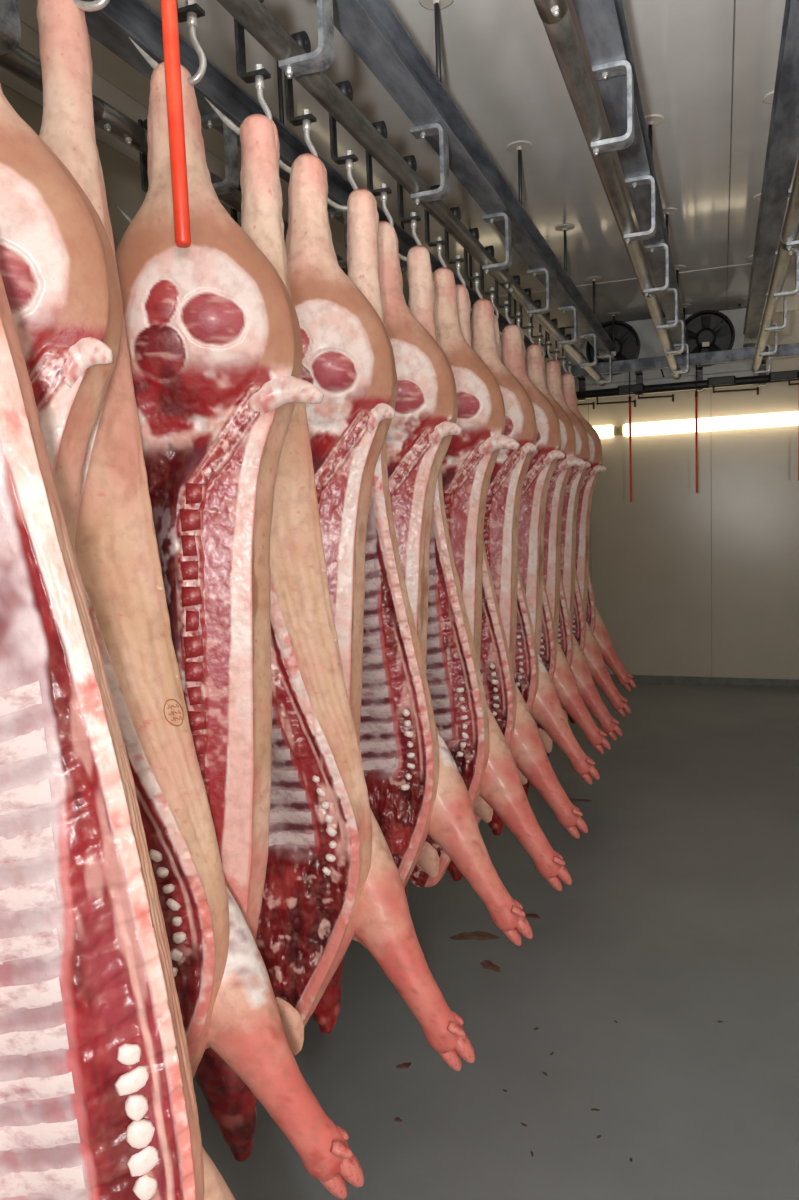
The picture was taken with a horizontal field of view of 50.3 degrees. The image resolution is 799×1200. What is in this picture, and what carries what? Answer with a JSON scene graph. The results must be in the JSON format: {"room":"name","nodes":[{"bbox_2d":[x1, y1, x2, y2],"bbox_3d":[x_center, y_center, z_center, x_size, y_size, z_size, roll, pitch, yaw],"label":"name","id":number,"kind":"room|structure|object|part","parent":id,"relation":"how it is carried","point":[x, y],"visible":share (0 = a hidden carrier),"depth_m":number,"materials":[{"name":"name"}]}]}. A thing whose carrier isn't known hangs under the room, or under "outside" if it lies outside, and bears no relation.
{"room":"meat cold room","nodes":[
{"label":"meat cold room","id":0,"kind":"room"},
{"bbox_2d":[0,83,240,253],"bbox_3d":[-1.551,-0.293,3.671,0.100,3.600,12.200,0,6,21],"label":"wall","id":1,"kind":"structure","parent":0,"point":[121,174],"depth_m":4.06,"materials":[{"name":"metal"}]},
{"bbox_2d":[118,207,131,222],"bbox_3d":[-0.838,-1.185,2.638,0.040,0.048,0.057,-1,6,10],"label":"hook","id":2,"kind":"object","parent":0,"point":[128,218],"depth_m":2.61,"materials":[{"name":"silver metal"}]},
{"bbox_2d":[115,62,323,1161],"bbox_3d":[-0.462,0.118,1.887,0.649,2.440,0.252,-2,5,4],"label":"pig carcass","id":3,"kind":"object","parent":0,"point":[212,327],"visible":0.52,"depth_m":1.80},
{"bbox_2d":[285,153,397,1033],"bbox_3d":[-0.291,0.065,2.358,0.584,2.436,0.274,-1,6,-8],"label":"pig carcass","id":4,"kind":"object","parent":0,"point":[348,354],"visible":0.41,"depth_m":2.24},
{"bbox_2d":[240,114,474,1070],"bbox_3d":[-0.214,0.032,2.136,0.724,2.334,0.259,-2,5,0],"label":"pig carcass","id":5,"kind":"object","parent":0,"point":[333,876],"visible":0.47,"depth_m":2.13,"materials":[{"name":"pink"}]},
{"bbox_2d":[0,0,798,338],"bbox_3d":[0.763,-2.138,2.592,5.200,0.100,12.400,0,6,21],"label":"ceiling","id":6,"kind":"structure","parent":0,"point":[708,67],"depth_m":3.90,"materials":[{"name":"metal"}]},
{"bbox_3d":[-0.913,-2.229,4.678,0.384,0.011,5.710,0,6,21],"label":"panel","id":7,"kind":"part","parent":6,"relation":"part of","materials":[{"name":"metal"}]},
{"bbox_2d":[0,0,547,357],"bbox_3d":[-0.285,-1.801,3.695,0.166,0.702,9.598,0,6,21],"label":"rail","id":8,"kind":"object","parent":6,"relation":"hanging from","point":[112,26],"visible":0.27,"depth_m":2.64,"materials":[{"name":"metal"}]},
{"bbox_2d":[138,119,146,129],"bbox_3d":[-0.773,-1.442,2.601,0.027,0.032,0.057,-1,6,10],"label":"hook","id":9,"kind":"object","parent":8,"relation":"hanging from","point":[143,123],"depth_m":2.58,"materials":[{"name":"black metal"}]},
{"bbox_2d":[139,151,148,192],"bbox_3d":[-0.771,-1.306,2.615,0.025,0.121,0.057,-1,6,10],"label":"hook","id":10,"kind":"object","parent":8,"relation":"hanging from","point":[144,168],"depth_m":2.61,"materials":[{"name":"black metal"}]},
{"bbox_2d":[230,179,240,223],"bbox_3d":[-0.606,-1.344,3.103,0.155,0.357,0.057,-1,6,10],"label":"hook","id":11,"kind":"object","parent":8,"relation":"hanging from","point":[233,211],"visible":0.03,"depth_m":3.09,"materials":[{"name":"black metal"}]},
{"bbox_3d":[-0.449,-1.928,3.203,0.029,0.329,0.034,0,6,21],"label":"hanger rod","id":12,"kind":"part","parent":8,"relation":"part of","materials":[{"name":"grey metal"}]},
{"bbox_3d":[0.473,-2.198,5.640,0.029,0.329,0.034,0,6,21],"label":"hanger rod","id":13,"kind":"part","parent":8,"relation":"part of","materials":[{"name":"grey metal"}]},
{"bbox_3d":[0.934,-2.333,6.859,0.029,0.329,0.034,0,6,21],"label":"hanger rod","id":14,"kind":"part","parent":8,"relation":"part of","materials":[{"name":"grey metal"}]},
{"bbox_3d":[1.395,-2.467,8.078,0.029,0.329,0.034,0,6,21],"label":"hanger rod","id":15,"kind":"part","parent":8,"relation":"part of","materials":[{"name":"grey metal"}]},
{"bbox_3d":[-0.178,-2.231,4.400,1.174,0.011,5.710,0,6,21],"label":"panel","id":16,"kind":"part","parent":6,"relation":"part of","materials":[{"name":"metal"}]},
{"bbox_2d":[217,0,619,385],"bbox_3d":[0.311,-1.806,3.510,0.170,0.702,9.522,0,6,21],"label":"rail","id":17,"kind":"object","parent":6,"relation":"hanging from","point":[372,28],"visible":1,"depth_m":2.94,"materials":[{"name":"metal"}]},
{"bbox_2d":[73,0,109,11],"bbox_3d":[-0.518,-1.013,1.470,0.066,0.022,0.057,-1,6,10],"label":"hook","id":18,"kind":"object","parent":17,"relation":"hanging from","point":[96,5],"visible":0.97,"depth_m":1.44,"materials":[{"name":"silver metal"}]},
{"bbox_2d":[36,0,363,1199],"bbox_3d":[-0.489,0.084,1.660,0.723,2.319,0.257,-3,6,-12],"label":"pig carcass","id":19,"kind":"object","parent":18,"relation":"hanging from","point":[228,1005],"visible":0.45,"depth_m":1.64,"materials":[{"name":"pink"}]},
{"bbox_2d":[129,37,158,68],"bbox_3d":[-0.510,-1.105,1.740,0.059,0.065,0.057,-1,6,10],"label":"hook","id":20,"kind":"object","parent":17,"relation":"hanging from","point":[152,62],"depth_m":1.71,"materials":[{"name":"silver metal"}]},
{"bbox_2d":[160,0,190,247],"bbox_3d":[-0.387,-1.037,1.414,0.034,0.867,0.034,0,6,21],"label":"rod","id":21,"kind":"object","parent":17,"relation":"hanging from","point":[169,16],"visible":1,"depth_m":1.43,"materials":[{"name":"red plastic"}]},
{"bbox_2d":[177,0,206,85],"bbox_3d":[-0.407,-1.114,1.722,0.057,0.161,0.057,-1,6,10],"label":"hook","id":22,"kind":"object","parent":17,"relation":"hanging from","point":[191,12],"depth_m":1.71,"materials":[{"name":"silver metal"}]},
{"bbox_2d":[204,97,239,134],"bbox_3d":[-0.405,-1.121,1.991,0.080,0.090,0.057,-1,6,10],"label":"hook","id":23,"kind":"object","parent":17,"relation":"hanging from","point":[228,122],"depth_m":1.97,"materials":[{"name":"silver metal"}]},
{"bbox_2d":[234,18,272,119],"bbox_3d":[-0.329,-1.215,1.968,0.080,0.228,0.057,-1,6,10],"label":"hook","id":24,"kind":"object","parent":17,"relation":"hanging from","point":[259,74],"depth_m":1.96,"materials":[{"name":"silver metal"}]},
{"bbox_2d":[279,31,317,173],"bbox_3d":[-0.289,-1.269,2.196,0.155,0.357,0.057,-1,6,10],"label":"hook","id":25,"kind":"object","parent":17,"relation":"hanging from","point":[301,37],"visible":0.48,"depth_m":2.19,"materials":[{"name":"silver metal"}]},
{"bbox_2d":[327,80,357,210],"bbox_3d":[-0.194,-1.297,2.447,0.155,0.357,0.057,-1,6,10],"label":"hook","id":26,"kind":"object","parent":17,"relation":"hanging from","point":[345,87],"visible":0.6,"depth_m":2.44,"materials":[{"name":"silver metal"}]},
{"bbox_2d":[372,121,386,138],"bbox_3d":[-0.057,-1.466,2.677,0.044,0.053,0.057,-1,6,10],"label":"hook","id":27,"kind":"object","parent":17,"relation":"hanging from","point":[380,126],"depth_m":2.66,"materials":[{"name":"black metal"}]},
{"bbox_2d":[366,151,393,225],"bbox_3d":[-0.058,-1.293,2.695,0.080,0.231,0.057,-1,6,10],"label":"hook","id":28,"kind":"object","parent":17,"relation":"hanging from","point":[384,190],"depth_m":2.69,"materials":[{"name":"silver metal"}]},
{"bbox_2d":[397,155,421,261],"bbox_3d":[0.000,-1.354,2.959,0.155,0.357,0.057,-1,6,10],"label":"hook","id":29,"kind":"object","parent":17,"relation":"hanging from","point":[411,160],"visible":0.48,"depth_m":2.95,"materials":[{"name":"silver metal"}]},
{"bbox_2d":[424,185,446,267],"bbox_3d":[0.102,-1.383,3.229,0.155,0.357,0.057,-1,6,10],"label":"hook","id":30,"kind":"object","parent":17,"relation":"hanging from","point":[439,242],"visible":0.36,"depth_m":3.22,"materials":[{"name":"silver metal"}]},
{"bbox_3d":[0.129,-2.089,2.966,0.124,0.020,0.124,0,6,21],"label":"ceiling plate","id":31,"kind":"part","parent":17,"relation":"part of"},
{"bbox_3d":[0.135,-1.930,2.982,0.029,0.329,0.034,0,6,21],"label":"hanger rod","id":32,"kind":"part","parent":17,"relation":"part of","materials":[{"name":"grey metal"}]},
{"bbox_2d":[444,206,465,286],"bbox_3d":[0.190,-1.409,3.461,0.155,0.357,0.057,-1,6,10],"label":"hook","id":33,"kind":"object","parent":17,"relation":"hanging from","point":[456,210],"visible":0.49,"depth_m":3.45,"materials":[{"name":"silver metal"}]},
{"bbox_2d":[464,228,482,311],"bbox_3d":[0.288,-1.438,3.722,0.155,0.357,0.057,-1,6,10],"label":"hook","id":34,"kind":"object","parent":17,"relation":"hanging from","point":[474,231],"visible":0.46,"depth_m":3.71,"materials":[{"name":"silver metal"}]},
{"bbox_2d":[480,245,498,317],"bbox_3d":[0.383,-1.466,3.973,0.155,0.357,0.057,-1,6,10],"label":"hook","id":35,"kind":"object","parent":17,"relation":"hanging from","point":[490,249],"visible":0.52,"depth_m":3.96,"materials":[{"name":"silver metal"}]},
{"bbox_2d":[495,262,511,334],"bbox_3d":[0.482,-1.495,4.233,0.155,0.357,0.057,-1,6,10],"label":"hook","id":36,"kind":"object","parent":17,"relation":"hanging from","point":[505,305],"visible":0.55,"depth_m":4.22,"materials":[{"name":"silver metal"}]},
{"bbox_2d":[508,275,523,339],"bbox_3d":[0.577,-1.522,4.485,0.155,0.357,0.057,-1,6,10],"label":"hook","id":37,"kind":"object","parent":17,"relation":"hanging from","point":[518,316],"visible":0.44,"depth_m":4.47,"materials":[{"name":"silver metal"}]},
{"bbox_3d":[0.590,-2.224,4.185,0.124,0.020,0.124,0,6,21],"label":"ceiling plate","id":38,"kind":"part","parent":17,"relation":"part of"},
{"bbox_3d":[0.596,-2.064,4.200,0.029,0.329,0.034,0,6,21],"label":"hanger rod","id":39,"kind":"part","parent":17,"relation":"part of","materials":[{"name":"grey metal"}]},
{"bbox_2d":[519,288,534,353],"bbox_3d":[0.675,-1.551,4.745,0.155,0.357,0.057,-1,6,10],"label":"hook","id":40,"kind":"object","parent":17,"relation":"hanging from","point":[528,290],"visible":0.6,"depth_m":4.73,"materials":[{"name":"silver metal"}]},
{"bbox_2d":[525,300,544,356],"bbox_3d":[0.774,-1.580,5.006,0.155,0.357,0.057,-1,6,10],"label":"hook","id":41,"kind":"object","parent":17,"relation":"hanging from","point":[538,302],"visible":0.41,"depth_m":4.99,"materials":[{"name":"silver metal"}]},
{"bbox_2d":[539,311,552,359],"bbox_3d":[0.869,-1.608,5.257,0.155,0.357,0.057,-1,6,10],"label":"hook","id":42,"kind":"object","parent":17,"relation":"hanging from","point":[548,344],"visible":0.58,"depth_m":5.25,"materials":[{"name":"silver metal"}]},
{"bbox_2d":[549,349,559,360],"bbox_3d":[1.004,-1.581,5.507,0.063,0.071,0.057,-1,6,10],"label":"hook","id":43,"kind":"object","parent":17,"relation":"hanging from","point":[555,351],"depth_m":5.50,"materials":[{"name":"silver metal"}]},
{"bbox_2d":[559,327,564,334],"bbox_3d":[1.099,-1.813,5.747,0.033,0.048,0.057,-1,6,10],"label":"hook","id":44,"kind":"object","parent":17,"relation":"hanging from","point":[562,329],"depth_m":5.72,"materials":[{"name":"black metal"}]},
{"bbox_2d":[557,356,567,372],"bbox_3d":[1.105,-1.592,5.769,0.065,0.108,0.057,-1,6,10],"label":"hook","id":45,"kind":"object","parent":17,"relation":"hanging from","point":[563,358],"depth_m":5.76,"materials":[{"name":"silver metal"}]},
{"bbox_3d":[1.057,-2.199,5.419,0.029,0.329,0.034,0,6,21],"label":"hanger rod","id":46,"kind":"part","parent":17,"relation":"part of","materials":[{"name":"grey metal"}]},
{"bbox_3d":[1.051,-2.359,5.404,0.124,0.020,0.124,0,6,21],"label":"ceiling plate","id":47,"kind":"part","parent":17,"relation":"part of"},
{"bbox_2d":[562,334,572,373],"bbox_3d":[1.151,-1.690,6.001,0.155,0.357,0.057,-1,6,10],"label":"hook","id":48,"kind":"object","parent":17,"relation":"hanging from","point":[568,336],"visible":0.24,"depth_m":5.99,"materials":[{"name":"silver metal"}]},
{"bbox_3d":[1.518,-2.334,6.638,0.029,0.329,0.034,0,6,21],"label":"hanger rod","id":49,"kind":"part","parent":17,"relation":"part of","materials":[{"name":"grey metal"}]},
{"bbox_3d":[1.512,-2.494,6.622,0.124,0.020,0.124,0,6,21],"label":"ceiling plate","id":50,"kind":"part","parent":17,"relation":"part of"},
{"bbox_3d":[1.973,-2.628,7.841,0.124,0.020,0.124,0,6,21],"label":"ceiling plate","id":51,"kind":"part","parent":17,"relation":"part of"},
{"bbox_3d":[1.979,-2.469,7.857,0.029,0.329,0.034,0,6,21],"label":"hanger rod","id":52,"kind":"part","parent":17,"relation":"part of","materials":[{"name":"grey metal"}]},
{"bbox_3d":[-0.652,-1.162,1.223,0.149,0.357,0.077,0,6,21],"label":"hook","id":53,"kind":"object","parent":17,"relation":"hanging from","visible":0},
{"bbox_2d":[0,84,122,553],"bbox_3d":[-0.743,0.174,1.399,0.624,2.438,0.228,-3,5,-4],"label":"pig carcass","id":54,"kind":"object","parent":53,"relation":"hanging from","point":[58,270],"visible":0.39,"depth_m":1.32},
{"bbox_3d":[-0.730,-1.139,1.018,0.149,0.357,0.077,0,6,21],"label":"hook","id":55,"kind":"object","parent":17,"relation":"hanging from","visible":0},
{"bbox_2d":[0,274,235,1199],"bbox_3d":[-0.398,0.248,1.158,0.783,2.562,0.273,-4,6,-22],"label":"pig carcass","id":56,"kind":"object","parent":55,"relation":"hanging from","point":[98,1098],"visible":1,"depth_m":1.12,"materials":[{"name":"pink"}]},
{"bbox_3d":[1.159,-2.622,7.935,1.174,0.011,1.870,0,6,21],"label":"panel","id":57,"kind":"part","parent":6,"relation":"part of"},
{"bbox_2d":[551,318,557,325],"bbox_3d":[1.000,-1.787,5.486,0.038,0.044,0.057,-1,6,10],"label":"hook","id":58,"kind":"object","parent":6,"relation":"hanging from","point":[554,321],"depth_m":5.47,"materials":[{"name":"black metal"}]},
{"bbox_3d":[0.925,-2.233,3.982,1.174,0.011,5.710,0,6,21],"label":"panel","id":59,"kind":"part","parent":6,"relation":"part of","materials":[{"name":"metal"}]},
{"bbox_2d":[534,0,690,378],"bbox_3d":[0.900,-1.807,3.287,0.150,0.702,9.522,0,6,21],"label":"rail","id":60,"kind":"object","parent":6,"relation":"hanging from","point":[602,23],"visible":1,"depth_m":2.88,"materials":[{"name":"metal"}]},
{"bbox_3d":[1.176,-2.066,3.981,0.029,0.329,0.034,0,6,21],"label":"hanger rod","id":61,"kind":"part","parent":60,"relation":"part of","materials":[{"name":"grey metal"}]},
{"bbox_3d":[1.170,-2.225,3.966,0.124,0.020,0.124,0,6,21],"label":"ceiling plate","id":62,"kind":"part","parent":60,"relation":"part of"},
{"bbox_3d":[1.637,-2.200,5.200,0.029,0.329,0.034,0,6,21],"label":"hanger rod","id":63,"kind":"part","parent":60,"relation":"part of","materials":[{"name":"grey metal"}]},
{"bbox_3d":[1.631,-2.360,5.184,0.124,0.020,0.124,0,6,21],"label":"ceiling plate","id":64,"kind":"part","parent":60,"relation":"part of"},
{"bbox_3d":[2.098,-2.335,6.418,0.029,0.329,0.034,0,6,21],"label":"hanger rod","id":65,"kind":"part","parent":60,"relation":"part of","materials":[{"name":"grey metal"}]},
{"bbox_3d":[2.092,-2.495,6.403,0.124,0.020,0.124,0,6,21],"label":"ceiling plate","id":66,"kind":"part","parent":60,"relation":"part of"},
{"bbox_3d":[2.553,-2.629,7.622,0.124,0.020,0.124,0,6,21],"label":"ceiling plate","id":67,"kind":"part","parent":60,"relation":"part of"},
{"bbox_2d":[484,257,795,298],"bbox_3d":[2.250,-2.521,6.523,5.000,0.005,0.030,0,6,21],"label":"trim","id":68,"kind":"structure","parent":6,"relation":"attached to","point":[794,257],"depth_m":6.64,"materials":[{"name":"metal"}]},
{"bbox_3d":[2.262,-2.624,7.518,1.174,0.011,1.870,0,6,21],"label":"panel","id":69,"kind":"part","parent":6,"relation":"part of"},
{"bbox_2d":[565,304,754,399],"bbox_3d":[2.441,-2.339,8.044,1.700,0.670,0.613,0,6,21],"label":"evaporator unit","id":70,"kind":"object","parent":6,"relation":"hanging from","point":[718,329],"visible":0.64,"depth_m":7.82,"materials":[{"name":"metal"}]},
{"bbox_3d":[1.995,-2.490,7.933,0.096,0.126,0.012,-2,5,-3],"label":"fan blade","id":71,"kind":"part","parent":70,"relation":"part of","materials":[{"name":"black plastic"}]},
{"bbox_3d":[1.990,-2.351,7.927,0.170,0.170,0.075,0,6,21],"label":"fan motor","id":72,"kind":"part","parent":70,"relation":"part of","materials":[{"name":"black plastic"}]},
{"bbox_3d":[2.083,-2.236,7.927,0.130,0.143,0.036,0,6,21],"label":"fan blade","id":73,"kind":"part","parent":70,"relation":"part of","materials":[{"name":"black plastic"}]},
{"bbox_3d":[2.121,-2.402,7.894,0.140,0.105,0.036,0,6,21],"label":"fan blade","id":74,"kind":"part","parent":70,"relation":"part of","materials":[{"name":"black plastic"}]},
{"bbox_2d":[575,370,754,399],"bbox_3d":[2.464,-2.040,8.102,1.700,0.062,0.550,0,6,21],"label":"rail","id":75,"kind":"object","parent":70,"relation":"on","point":[689,376],"depth_m":7.84,"materials":[{"name":"metal"}]},
{"bbox_3d":[2.633,-2.407,7.700,0.141,0.108,0.036,0,6,21],"label":"fan blade","id":76,"kind":"part","parent":70,"relation":"part of","materials":[{"name":"black plastic"}]},
{"bbox_3d":[2.680,-2.239,7.701,0.132,0.142,0.036,0,6,21],"label":"fan blade","id":77,"kind":"part","parent":70,"relation":"part of","materials":[{"name":"black plastic"}]},
{"bbox_3d":[2.741,-2.288,7.608,0.060,0.040,0.002,0,6,21],"label":"rating plate","id":78,"kind":"part","parent":70,"relation":"part of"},
{"bbox_3d":[2.757,-2.491,7.644,0.096,0.126,0.012,-2,5,-3],"label":"fan blade","id":79,"kind":"part","parent":70,"relation":"part of","materials":[{"name":"black plastic"}]},
{"bbox_3d":[2.753,-2.352,7.639,0.170,0.170,0.075,0,6,21],"label":"fan motor","id":80,"kind":"part","parent":70,"relation":"part of","materials":[{"name":"black plastic"}]},
{"bbox_3d":[2.845,-2.237,7.638,0.130,0.143,0.036,0,6,21],"label":"fan blade","id":81,"kind":"part","parent":70,"relation":"part of","materials":[{"name":"black plastic"}]},
{"bbox_3d":[2.884,-2.404,7.606,0.140,0.105,0.036,0,6,21],"label":"fan blade","id":82,"kind":"part","parent":70,"relation":"part of","materials":[{"name":"black plastic"}]},
{"bbox_3d":[3.366,-2.626,7.100,1.174,0.011,1.870,0,6,21],"label":"panel","id":83,"kind":"part","parent":6,"relation":"part of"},
{"bbox_3d":[2.029,-2.235,3.564,1.174,0.011,5.710,0,6,21],"label":"panel","id":84,"kind":"part","parent":6,"relation":"part of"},
{"bbox_2d":[742,0,798,375],"bbox_3d":[1.464,-1.808,3.074,0.214,0.702,9.522,0,6,21],"label":"rail","id":85,"kind":"object","parent":6,"relation":"hanging from","point":[783,137],"visible":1,"depth_m":3.70,"materials":[{"name":"metal"}]},
{"bbox_2d":[561,343,798,408],"bbox_3d":[2.644,-1.969,7.562,4.900,0.416,0.206,0,6,21],"label":"rail","id":86,"kind":"object","parent":85,"relation":"attached to","point":[784,350],"visible":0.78,"depth_m":7.54,"materials":[{"name":"grey metal"}]},
{"bbox_2d":[577,384,673,408],"bbox_3d":[1.948,-1.860,7.839,1.118,0.200,0.120,0,6,21],"label":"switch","id":87,"kind":"object","parent":86,"relation":"attached to","point":[637,389],"depth_m":7.75,"materials":[{"name":"metal"}]},
{"bbox_2d":[628,371,631,501],"bbox_3d":[2.103,-1.486,7.747,0.025,1.175,0.025,0,6,21],"label":"rod","id":88,"kind":"object","parent":86,"relation":"hanging from","point":[629,397],"visible":1,"depth_m":7.75,"materials":[{"name":"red plastic"}]},
{"bbox_3d":[2.108,-1.357,7.759,0.020,0.917,0.020,0,6,21],"label":"rod","id":89,"kind":"part","parent":88,"relation":"part of","materials":[{"name":"orange plastic"}]},
{"bbox_2d":[695,365,697,492],"bbox_3d":[2.635,-1.514,7.542,0.025,1.120,0.025,0,6,21],"label":"rod","id":90,"kind":"object","parent":86,"relation":"hanging from","point":[696,391],"visible":1,"depth_m":7.54,"materials":[{"name":"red plastic"}]},
{"bbox_2d":[707,376,758,394],"bbox_3d":[2.929,-1.872,7.467,0.420,0.180,0.120,0,6,21],"label":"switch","id":91,"kind":"object","parent":86,"relation":"attached to","point":[724,381],"depth_m":7.43,"materials":[{"name":"metal"}]},
{"bbox_2d":[769,370,798,385],"bbox_3d":[3.420,-1.878,7.280,0.470,0.170,0.120,0,6,21],"label":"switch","id":92,"kind":"object","parent":86,"relation":"attached to","point":[792,375],"depth_m":7.27,"materials":[{"name":"metal"}]},
{"bbox_2d":[798,429,798,480],"bbox_3d":[3.412,-1.548,7.245,0.025,1.055,0.025,0,6,21],"label":"rod","id":93,"kind":"object","parent":86,"relation":"hanging from","point":[798,429],"visible":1,"depth_m":7.27,"materials":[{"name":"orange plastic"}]},
{"bbox_3d":[2.141,-2.361,4.991,0.124,0.020,0.124,0,6,21],"label":"ceiling plate","id":94,"kind":"part","parent":85,"relation":"part of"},
{"bbox_3d":[1.680,-2.226,3.773,0.124,0.020,0.124,0,6,21],"label":"ceiling plate","id":95,"kind":"part","parent":85,"relation":"part of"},
{"bbox_2d":[378,221,461,898],"bbox_3d":[-0.106,0.006,2.865,0.612,2.428,0.271,-1,6,-4],"label":"pig carcass","id":96,"kind":"object","parent":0,"point":[421,430],"visible":0.27,"depth_m":2.75},
{"bbox_2d":[347,189,532,945],"bbox_3d":[0.009,-0.060,2.603,0.725,2.258,0.240,-2,5,4],"label":"pig carcass","id":97,"kind":"object","parent":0,"point":[416,788],"visible":0.46,"depth_m":2.58,"materials":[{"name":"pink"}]},
{"bbox_2d":[433,267,519,880],"bbox_3d":[0.158,-0.049,3.381,0.660,2.440,0.254,-1,6,9],"label":"pig carcass","id":98,"kind":"object","parent":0,"point":[468,464],"visible":0.37,"depth_m":3.28},
{"bbox_2d":[407,245,571,890],"bbox_3d":[0.221,-0.088,3.114,0.753,2.316,0.236,-2,6,7],"label":"pig carcass","id":99,"kind":"object","parent":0,"point":[484,760],"visible":0.43,"depth_m":3.09,"materials":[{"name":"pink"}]},
{"bbox_2d":[193,683,798,1199],"bbox_3d":[0.904,1.542,2.946,5.200,0.100,12.400,0,6,21],"label":"floor","id":100,"kind":"structure","parent":0,"point":[678,916],"depth_m":3.09,"materials":[{"name":"concrete"}]},
{"bbox_2d":[396,1062,410,1068],"bbox_3d":[0.014,1.539,2.808,0.054,0.001,0.030,-3,6,-9],"label":"blood stain","id":101,"kind":"object","parent":100,"relation":"on","point":[404,1065],"visible":1,"depth_m":2.81,"materials":[{"name":"liquid"}]},
{"bbox_2d":[449,931,500,939],"bbox_3d":[0.326,1.445,3.662,0.223,0.001,0.084,-2,6,7],"label":"blood stain","id":102,"kind":"object","parent":100,"relation":"on","point":[477,935],"visible":1,"depth_m":3.65,"materials":[{"name":"liquid"}]},
{"bbox_2d":[480,960,500,971],"bbox_3d":[0.364,1.468,3.404,0.057,0.001,0.111,-6,7,-33],"label":"blood stain","id":103,"kind":"object","parent":100,"relation":"on","point":[486,964],"visible":1,"depth_m":3.40,"materials":[{"name":"liquid"}]},
{"bbox_2d":[525,913,540,917],"bbox_3d":[0.595,1.419,3.820,0.089,0.001,0.046,0,6,21],"label":"blood stain","id":104,"kind":"object","parent":100,"relation":"on","point":[529,915],"visible":0.88,"depth_m":3.82,"materials":[{"name":"liquid"}]},
{"bbox_2d":[569,798,592,801],"bbox_3d":[1.103,1.255,5.331,0.214,0.001,0.061,0,6,21],"label":"blood stain","id":105,"kind":"object","parent":100,"relation":"on","point":[570,799],"visible":0.63,"depth_m":5.32,"materials":[{"name":"liquid"}]},
{"bbox_2d":[471,298,536,835],"bbox_3d":[0.346,-0.104,3.876,0.580,2.440,0.253,-1,6,13],"label":"pig carcass","id":106,"kind":"object","parent":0,"point":[503,503],"visible":0.28,"depth_m":3.77},
{"bbox_2d":[455,284,587,838],"bbox_3d":[0.389,-0.137,3.628,0.760,2.330,0.235,-2,5,5],"label":"pig carcass","id":107,"kind":"object","parent":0,"point":[504,699],"visible":0.29,"depth_m":3.61,"materials":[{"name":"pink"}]},
{"bbox_2d":[501,324,564,795],"bbox_3d":[0.545,-0.161,4.388,0.631,2.440,0.253,-1,6,14],"label":"pig carcass","id":108,"kind":"object","parent":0,"point":[544,459],"visible":0.34,"depth_m":4.28},
{"bbox_2d":[494,314,599,783],"bbox_3d":[0.572,-0.227,4.138,0.735,2.262,0.236,-2,6,6],"label":"pig carcass","id":109,"kind":"object","parent":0,"point":[532,678],"visible":0.17,"depth_m":4.12,"materials":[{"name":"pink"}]},
{"bbox_2d":[525,344,585,756],"bbox_3d":[0.756,-0.217,4.894,0.641,2.440,0.252,-1,6,13],"label":"pig carcass","id":110,"kind":"object","parent":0,"point":[534,368],"visible":0.3,"depth_m":4.80},
{"bbox_2d":[522,338,610,753],"bbox_3d":[0.752,-0.281,4.655,0.736,2.268,0.237,-2,5,4],"label":"pig carcass","id":111,"kind":"object","parent":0,"point":[560,672],"visible":0.2,"depth_m":4.64,"materials":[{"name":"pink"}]},
{"bbox_2d":[545,359,590,712],"bbox_3d":[0.925,-0.274,5.411,0.588,2.440,0.253,-1,6,13],"label":"pig carcass","id":112,"kind":"object","parent":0,"point":[552,367],"visible":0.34,"depth_m":5.31},
{"bbox_2d":[542,355,622,740],"bbox_3d":[0.947,-0.304,5.179,0.751,2.336,0.238,-2,6,5],"label":"pig carcass","id":113,"kind":"object","parent":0,"point":[569,645],"visible":0.15,"depth_m":5.17,"materials":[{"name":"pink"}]},
{"bbox_2d":[562,373,605,723],"bbox_3d":[1.124,-0.330,5.921,0.631,2.440,0.253,-1,6,12],"label":"pig carcass","id":114,"kind":"object","parent":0,"point":[568,382],"visible":0.24,"depth_m":5.82},
{"bbox_2d":[561,376,630,716],"bbox_3d":[1.136,-0.370,5.679,0.747,2.316,0.239,-2,6,6],"label":"pig carcass","id":115,"kind":"object","parent":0,"point":[581,630],"visible":0.1,"depth_m":5.66,"materials":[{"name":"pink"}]},
{"bbox_2d":[586,568,635,690],"bbox_3d":[1.318,-0.455,6.172,0.725,2.254,0.238,-2,5,4],"label":"pig carcass","id":116,"kind":"object","parent":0,"point":[594,620],"visible":0.11,"depth_m":6.16,"materials":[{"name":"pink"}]},
{"bbox_2d":[533,310,798,679],"bbox_3d":[2.998,-0.930,8.491,5.200,3.600,0.100,0,6,21],"label":"wall","id":117,"kind":"structure","parent":0,"point":[685,582],"depth_m":8.47,"materials":[{"name":"metal"}]},
{"bbox_3d":[1.429,-0.922,9.037,1.175,3.600,0.011,0,6,21],"label":"panel","id":118,"kind":"part","parent":117,"relation":"part of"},
{"bbox_2d":[592,425,617,438],"bbox_3d":[1.432,-1.707,8.879,1.660,0.132,0.132,0,6,21],"label":"wall lamp","id":119,"kind":"object","parent":117,"relation":"attached to","point":[604,431],"visible":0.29,"depth_m":8.57,"materials":[{"name":"beige"}]},
{"bbox_3d":[2.533,-0.925,8.619,1.175,3.600,0.011,0,6,21],"label":"panel","id":120,"kind":"part","parent":117,"relation":"part of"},
{"bbox_2d":[609,674,798,689],"bbox_3d":[3.038,0.824,8.586,5.000,0.088,0.055,0,6,21],"label":"baseboard","id":121,"kind":"structure","parent":117,"relation":"attached to","point":[638,679],"depth_m":8.54,"materials":[{"name":"plastic"}]},
{"bbox_2d":[619,411,798,436],"bbox_3d":[3.022,-1.710,8.277,1.720,0.132,0.132,0,6,21],"label":"wall lamp","id":122,"kind":"object","parent":117,"relation":"attached to","point":[778,419],"visible":0.97,"depth_m":8.22,"materials":[{"name":"beige"}]},
{"bbox_3d":[3.637,-0.927,8.201,1.175,3.600,0.011,0,6,21],"label":"panel","id":123,"kind":"part","parent":117,"relation":"part of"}
]}

